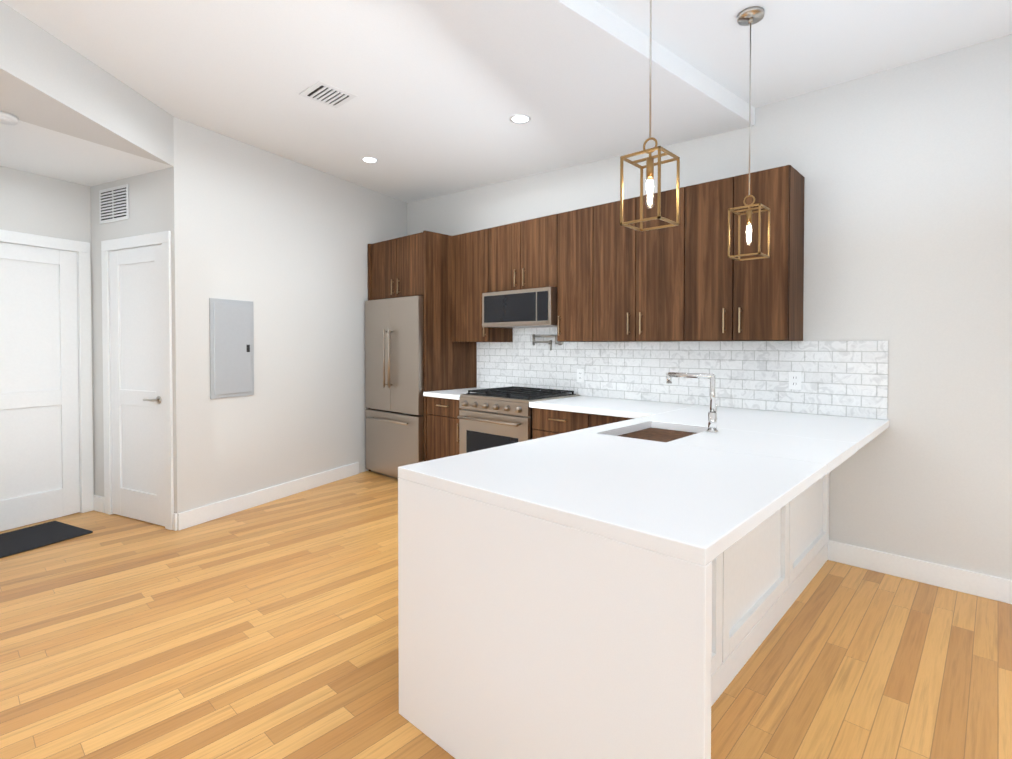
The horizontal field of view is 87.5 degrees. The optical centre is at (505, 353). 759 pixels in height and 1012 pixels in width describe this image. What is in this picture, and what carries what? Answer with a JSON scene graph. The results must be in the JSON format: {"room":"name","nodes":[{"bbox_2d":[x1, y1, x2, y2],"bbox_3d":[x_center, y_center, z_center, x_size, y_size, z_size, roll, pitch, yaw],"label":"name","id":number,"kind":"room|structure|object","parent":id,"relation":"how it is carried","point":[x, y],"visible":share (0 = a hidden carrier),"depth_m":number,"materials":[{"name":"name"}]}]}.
{"room":"kitchen","nodes":[
{"label":"kitchen","id":0,"kind":"room"},
{"bbox_2d":[0,166,93,494],"bbox_3d":[-3.698,-0.027,3.877,0.140,2.650,1.340,0,1,26],"label":"wall","id":1,"kind":"structure","parent":0,"point":[35,204],"depth_m":4.05,"materials":[{"name":"paint"}]},
{"bbox_2d":[0,242,79,530],"bbox_3d":[-3.654,0.245,3.842,0.364,2.092,0.900,1,1,43],"label":"front door","id":2,"kind":"structure","parent":1,"relation":"in","point":[39,441],"depth_m":4.03,"materials":[{"name":"paint"}]},
{"bbox_2d":[0,229,93,512],"bbox_3d":[-3.695,0.204,3.867,0.158,2.189,1.090,0,1,26],"label":"door frame","id":3,"kind":"structure","parent":1,"relation":"attached to","point":[81,249],"depth_m":4.27,"materials":[{"name":"paint"}]},
{"bbox_2d":[0,124,164,186],"bbox_3d":[-3.214,-1.496,3.547,1.000,0.300,1.220,0,1,26],"label":"ceiling","id":4,"kind":"structure","parent":0,"point":[32,151],"depth_m":3.68,"materials":[{"name":"paint"}]},
{"bbox_2d":[0,0,173,168],"bbox_3d":[-2.559,-1.689,1.549,3.066,0.750,3.541,1,1,43],"label":"ceiling soffit","id":5,"kind":"structure","parent":0,"point":[50,84],"depth_m":2.99,"materials":[{"name":"paint"}]},
{"bbox_2d":[0,111,18,124],"bbox_3d":[-2.831,-1.320,2.970,0.140,0.034,0.140,1,1,43],"label":"smoke detector","id":6,"kind":"object","parent":5,"relation":"attached to","point":[6,118],"visible":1,"depth_m":2.96,"materials":[{"name":"white plastic"}]},
{"bbox_2d":[91,169,165,496],"bbox_3d":[-2.917,-0.031,4.171,1.000,2.650,0.120,0,1,26],"label":"wall","id":7,"kind":"structure","parent":0,"point":[147,203],"depth_m":4.27,"materials":[{"name":"paint"}]},
{"bbox_2d":[99,184,128,223],"bbox_3d":[-3.090,-1.171,4.163,0.400,0.270,0.011,0,1,26],"label":"air vent","id":8,"kind":"object","parent":7,"relation":"in","point":[113,204],"visible":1,"depth_m":4.15,"materials":[{"name":"white metal"}]},
{"bbox_2d":[109,245,164,525],"bbox_3d":[-2.825,0.241,4.090,0.695,2.092,0.256,1,1,43],"label":"closet door","id":9,"kind":"structure","parent":7,"relation":"in","point":[137,377],"depth_m":4.08,"materials":[{"name":"paint"}]},
{"bbox_2d":[101,231,173,529],"bbox_3d":[-2.813,0.200,4.114,0.880,2.189,0.138,0,1,26],"label":"door frame","id":10,"kind":"structure","parent":7,"relation":"attached to","point":[163,238],"depth_m":3.92,"materials":[{"name":"paint"}]},
{"bbox_2d":[165,116,406,529],"bbox_3d":[-1.749,-0.474,5.286,1.001,3.500,3.062,1,1,43],"label":"wall","id":11,"kind":"structure","parent":0,"point":[281,243],"depth_m":4.32,"materials":[{"name":"paint"}]},
{"bbox_2d":[209,298,253,398],"bbox_3d":[-2.194,-0.038,4.251,0.022,0.780,0.385,0,1,26],"label":"panel","id":12,"kind":"object","parent":11,"relation":"attached to","point":[231,323],"visible":1,"depth_m":4.23,"materials":[{"name":"white metal"}]},
{"bbox_2d":[173,462,358,530],"bbox_3d":[-1.984,1.223,4.715,0.559,0.125,1.851,1,1,43],"label":"baseboard","id":13,"kind":"structure","parent":11,"relation":"attached to","point":[200,515],"depth_m":4.47,"materials":[{"name":"paint"}]},
{"bbox_2d":[0,470,1011,758],"bbox_3d":[-1.595,1.388,1.441,12.700,0.100,8.500,1,1,43],"label":"floor","id":14,"kind":"structure","parent":0,"point":[268,630],"depth_m":2.32,"materials":[{"name":"brown wood"}]},
{"bbox_2d":[0,521,92,557],"bbox_3d":[-3.375,1.296,3.638,0.530,0.012,0.680,0,1,26],"label":"door mat","id":15,"kind":"object","parent":14,"relation":"on","point":[29,538],"visible":0.98,"depth_m":3.72,"materials":[{"name":"black rubber"}]},
{"bbox_2d":[365,296,423,478],"bbox_3d":[-0.941,0.359,5.551,0.912,1.825,0.766,1,1,43],"label":"fridge","id":16,"kind":"object","parent":14,"relation":"on","point":[394,391],"visible":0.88,"depth_m":5.25,"materials":[{"name":"silver metal"}]},
{"bbox_2d":[368,230,476,470],"bbox_3d":[-0.895,0.051,5.596,0.980,2.440,0.686,1,1,43],"label":"enclosure","id":17,"kind":"object","parent":14,"relation":"on","point":[418,264],"visible":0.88,"depth_m":5.20,"materials":[{"name":"brown wood"}]},
{"bbox_2d":[427,397,459,460],"bbox_3d":[-0.343,0.842,5.108,0.505,0.872,0.668,1,1,43],"label":"base cabinet","id":18,"kind":"object","parent":14,"relation":"on","point":[442,429],"depth_m":4.88,"materials":[{"name":"brown wood"}]},
{"bbox_2d":[423,388,487,399],"bbox_3d":[-0.357,0.385,5.086,0.505,0.040,0.708,1,1,43],"label":"countertop","id":19,"kind":"structure","parent":18,"relation":"on","point":[455,393],"depth_m":4.94,"materials":[{"name":"stone"}]},
{"bbox_2d":[457,386,579,453],"bbox_3d":[0.093,0.808,4.614,0.792,0.958,0.775,1,1,43],"label":"range","id":20,"kind":"object","parent":14,"relation":"on","point":[493,417],"visible":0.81,"depth_m":4.40,"materials":[{"name":"silver metal"}]},
{"bbox_2d":[532,408,590,438],"bbox_3d":[0.625,0.857,4.207,0.530,0.872,0.668,1,1,43],"label":"base cabinet","id":21,"kind":"object","parent":14,"relation":"on","point":[545,422],"depth_m":3.98,"materials":[{"name":"brown wood"}]},
{"bbox_2d":[529,396,681,415],"bbox_3d":[0.795,0.402,4.015,1.029,0.040,0.708,1,1,43],"label":"countertop","id":22,"kind":"structure","parent":21,"relation":"on","point":[580,404],"depth_m":3.93,"materials":[{"name":"stone"}]},
{"bbox_2d":[591,414,634,426],"bbox_3d":[1.024,0.863,3.837,0.568,0.872,0.668,1,1,43],"label":"base cabinet","id":23,"kind":"object","parent":14,"relation":"on","point":[596,420],"depth_m":3.69,"materials":[{"name":"brown wood"}]},
{"bbox_2d":[618,428,797,677],"bbox_3d":[0.853,0.882,2.646,0.799,0.872,1.028,1,1,43],"label":"base cabinet","id":24,"kind":"object","parent":14,"relation":"on","point":[765,572],"depth_m":2.48,"materials":[{"name":"white wood"}]},
{"bbox_2d":[711,545,733,706],"bbox_3d":[0.267,0.892,2.031,0.819,0.872,0.946,1,1,43],"label":"base cabinet","id":25,"kind":"object","parent":14,"relation":"on","point":[722,668],"depth_m":2.05,"materials":[{"name":"white wood"}]},
{"bbox_2d":[418,428,653,758],"bbox_3d":[0.205,0.869,2.148,0.360,0.914,1.120,1,1,43],"label":"countertop","id":26,"kind":"structure","parent":25,"relation":"on","point":[450,493],"depth_m":1.77,"materials":[{"name":"stone"}]},
{"bbox_2d":[398,404,701,727],"bbox_3d":[0.561,0.857,2.887,0.123,0.914,2.688,1,1,43],"label":"countertop","id":27,"kind":"structure","parent":25,"relation":"on","point":[407,474],"depth_m":1.92,"materials":[{"name":"stone"}]},
{"bbox_2d":[798,472,829,596],"bbox_3d":[1.431,0.872,3.268,0.799,0.872,0.947,1,1,43],"label":"base cabinet","id":28,"kind":"object","parent":14,"relation":"on","point":[813,503],"depth_m":3.10,"materials":[{"name":"white wood"}]},
{"bbox_2d":[482,410,888,758],"bbox_3d":[1.112,0.866,2.376,0.658,0.914,2.688,1,1,43],"label":"countertop","id":29,"kind":"structure","parent":28,"relation":"on","point":[554,596],"depth_m":1.45,"materials":[{"name":"stone"}]},
{"bbox_2d":[666,372,717,432],"bbox_3d":[0.978,0.253,2.775,0.278,0.298,0.081,1,1,43],"label":"faucet","id":30,"kind":"object","parent":29,"relation":"on","point":[712,420],"visible":1,"depth_m":2.69,"materials":[{"name":"silver metal"}]},
{"bbox_2d":[650,405,765,431],"bbox_3d":[1.318,0.413,3.337,0.360,0.040,0.988,1,1,43],"label":"countertop","id":31,"kind":"structure","parent":28,"relation":"on","point":[689,417],"depth_m":3.29,"materials":[{"name":"stone"}]},
{"bbox_2d":[1,0,1011,202],"bbox_3d":[-1.595,-1.941,1.387,12.700,0.842,8.500,1,1,43],"label":"ceiling","id":32,"kind":"structure","parent":0,"point":[443,91],"depth_m":2.99,"materials":[{"name":"paint"}]},
{"bbox_2d":[299,81,356,107],"bbox_3d":[-1.129,-1.638,3.362,0.260,0.012,0.260,1,1,43],"label":"ceiling vent","id":33,"kind":"object","parent":32,"relation":"in","point":[326,94],"visible":0.96,"depth_m":3.35,"materials":[{"name":"white metal"}]},
{"bbox_2d":[361,157,377,162],"bbox_3d":[-1.206,-1.708,4.675,0.150,0.005,0.150,1,1,43],"label":"recessed light","id":34,"kind":"object","parent":32,"relation":"in","point":[369,159],"visible":1,"depth_m":4.66,"materials":[{"name":"paint"}]},
{"bbox_2d":[509,114,530,123],"bbox_3d":[0.099,-1.612,3.641,0.150,0.005,0.150,1,1,43],"label":"recessed light","id":35,"kind":"object","parent":32,"relation":"in","point":[519,118],"visible":0.98,"depth_m":3.63,"materials":[{"name":"paint"}]},
{"bbox_2d":[620,0,679,231],"bbox_3d":[0.508,-1.050,1.858,0.150,1.198,0.150,1,1,43],"label":"pendant light","id":36,"kind":"object","parent":32,"relation":"hanging from","point":[649,165],"visible":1,"depth_m":1.86,"materials":[{"name":"gold metal"}]},
{"bbox_2d":[728,6,769,260],"bbox_3d":[1.198,-1.066,2.600,0.150,1.190,0.150,1,1,43],"label":"pendant light","id":37,"kind":"object","parent":32,"relation":"hanging from","point":[750,16],"visible":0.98,"depth_m":2.60,"materials":[{"name":"gold metal"}]},
{"bbox_2d":[407,34,1011,579],"bbox_3d":[1.830,-0.448,3.627,10.700,3.500,0.150,1,1,43],"label":"wall","id":38,"kind":"structure","parent":0,"point":[905,170],"depth_m":3.07,"materials":[{"name":"paint"}]},
{"bbox_2d":[452,228,512,341],"bbox_3d":[-0.235,-0.636,5.196,0.511,1.054,0.340,1,1,43],"label":"upper cabinet","id":39,"kind":"object","parent":38,"relation":"attached to","point":[470,249],"depth_m":5.07,"materials":[{"name":"brown wood"}]},
{"bbox_2d":[488,214,555,292],"bbox_3d":[0.243,-0.853,4.748,0.800,0.605,0.340,1,1,43],"label":"upper cabinet","id":40,"kind":"object","parent":38,"relation":"attached to","point":[521,255],"depth_m":4.60,"materials":[{"name":"brown wood"}]},
{"bbox_2d":[482,287,556,327],"bbox_3d":[0.205,-0.391,4.715,0.794,0.312,0.449,1,1,43],"label":"over-the-range microwave","id":41,"kind":"object","parent":40,"relation":"attached to","point":[530,308],"visible":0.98,"depth_m":4.53,"materials":[{"name":"silver metal"}]},
{"bbox_2d":[556,206,591,341],"bbox_3d":[0.664,-0.623,4.360,0.356,1.054,0.340,1,1,43],"label":"upper cabinet","id":42,"kind":"object","parent":38,"relation":"attached to","point":[574,227],"depth_m":4.24,"materials":[{"name":"brown wood"}]},
{"bbox_2d":[592,186,687,341],"bbox_3d":[1.063,-0.617,3.989,0.746,1.054,0.340,1,1,43],"label":"upper cabinet","id":43,"kind":"object","parent":38,"relation":"attached to","point":[605,273],"depth_m":3.85,"materials":[{"name":"brown wood"}]},
{"bbox_2d":[477,327,887,419],"bbox_3d":[0.978,-0.072,4.316,3.498,0.938,0.006,1,1,43],"label":"tile backsplash","id":44,"kind":"structure","parent":38,"relation":"attached to","point":[845,378],"depth_m":3.85,"materials":[{"name":"white tile"}]},
{"bbox_2d":[532,334,562,349],"bbox_3d":[0.360,-0.099,4.800,0.302,0.145,0.126,1,1,43],"label":"pot filler","id":45,"kind":"object","parent":44,"relation":"attached to","point":[548,342],"visible":0.9,"depth_m":4.76,"materials":[{"name":"silver metal"}]},
{"bbox_2d":[577,369,583,381],"bbox_3d":[0.649,0.197,4.615,0.074,0.116,0.009,1,1,43],"label":"electrical outlet","id":46,"kind":"object","parent":44,"relation":"attached to","point":[580,375],"visible":1,"depth_m":4.61,"materials":[{"name":"white plastic"}]},
{"bbox_2d":[789,372,800,389],"bbox_3d":[1.891,0.180,3.461,0.074,0.116,0.009,1,1,43],"label":"electrical outlet","id":47,"kind":"object","parent":44,"relation":"attached to","point":[795,380],"visible":1,"depth_m":3.46,"materials":[{"name":"white plastic"}]},
{"bbox_2d":[684,165,804,340],"bbox_3d":[1.571,-0.609,3.517,0.653,1.054,0.340,1,1,43],"label":"upper cabinet","id":48,"kind":"object","parent":38,"relation":"attached to","point":[726,299],"depth_m":3.35,"materials":[{"name":"brown wood"}]},
{"bbox_2d":[828,540,1011,603],"bbox_3d":[3.634,1.269,1.862,4.375,0.125,0.019,1,1,43],"label":"baseboard","id":49,"kind":"structure","parent":38,"relation":"attached to","point":[969,582],"depth_m":3.00,"materials":[{"name":"paint"}]}
]}

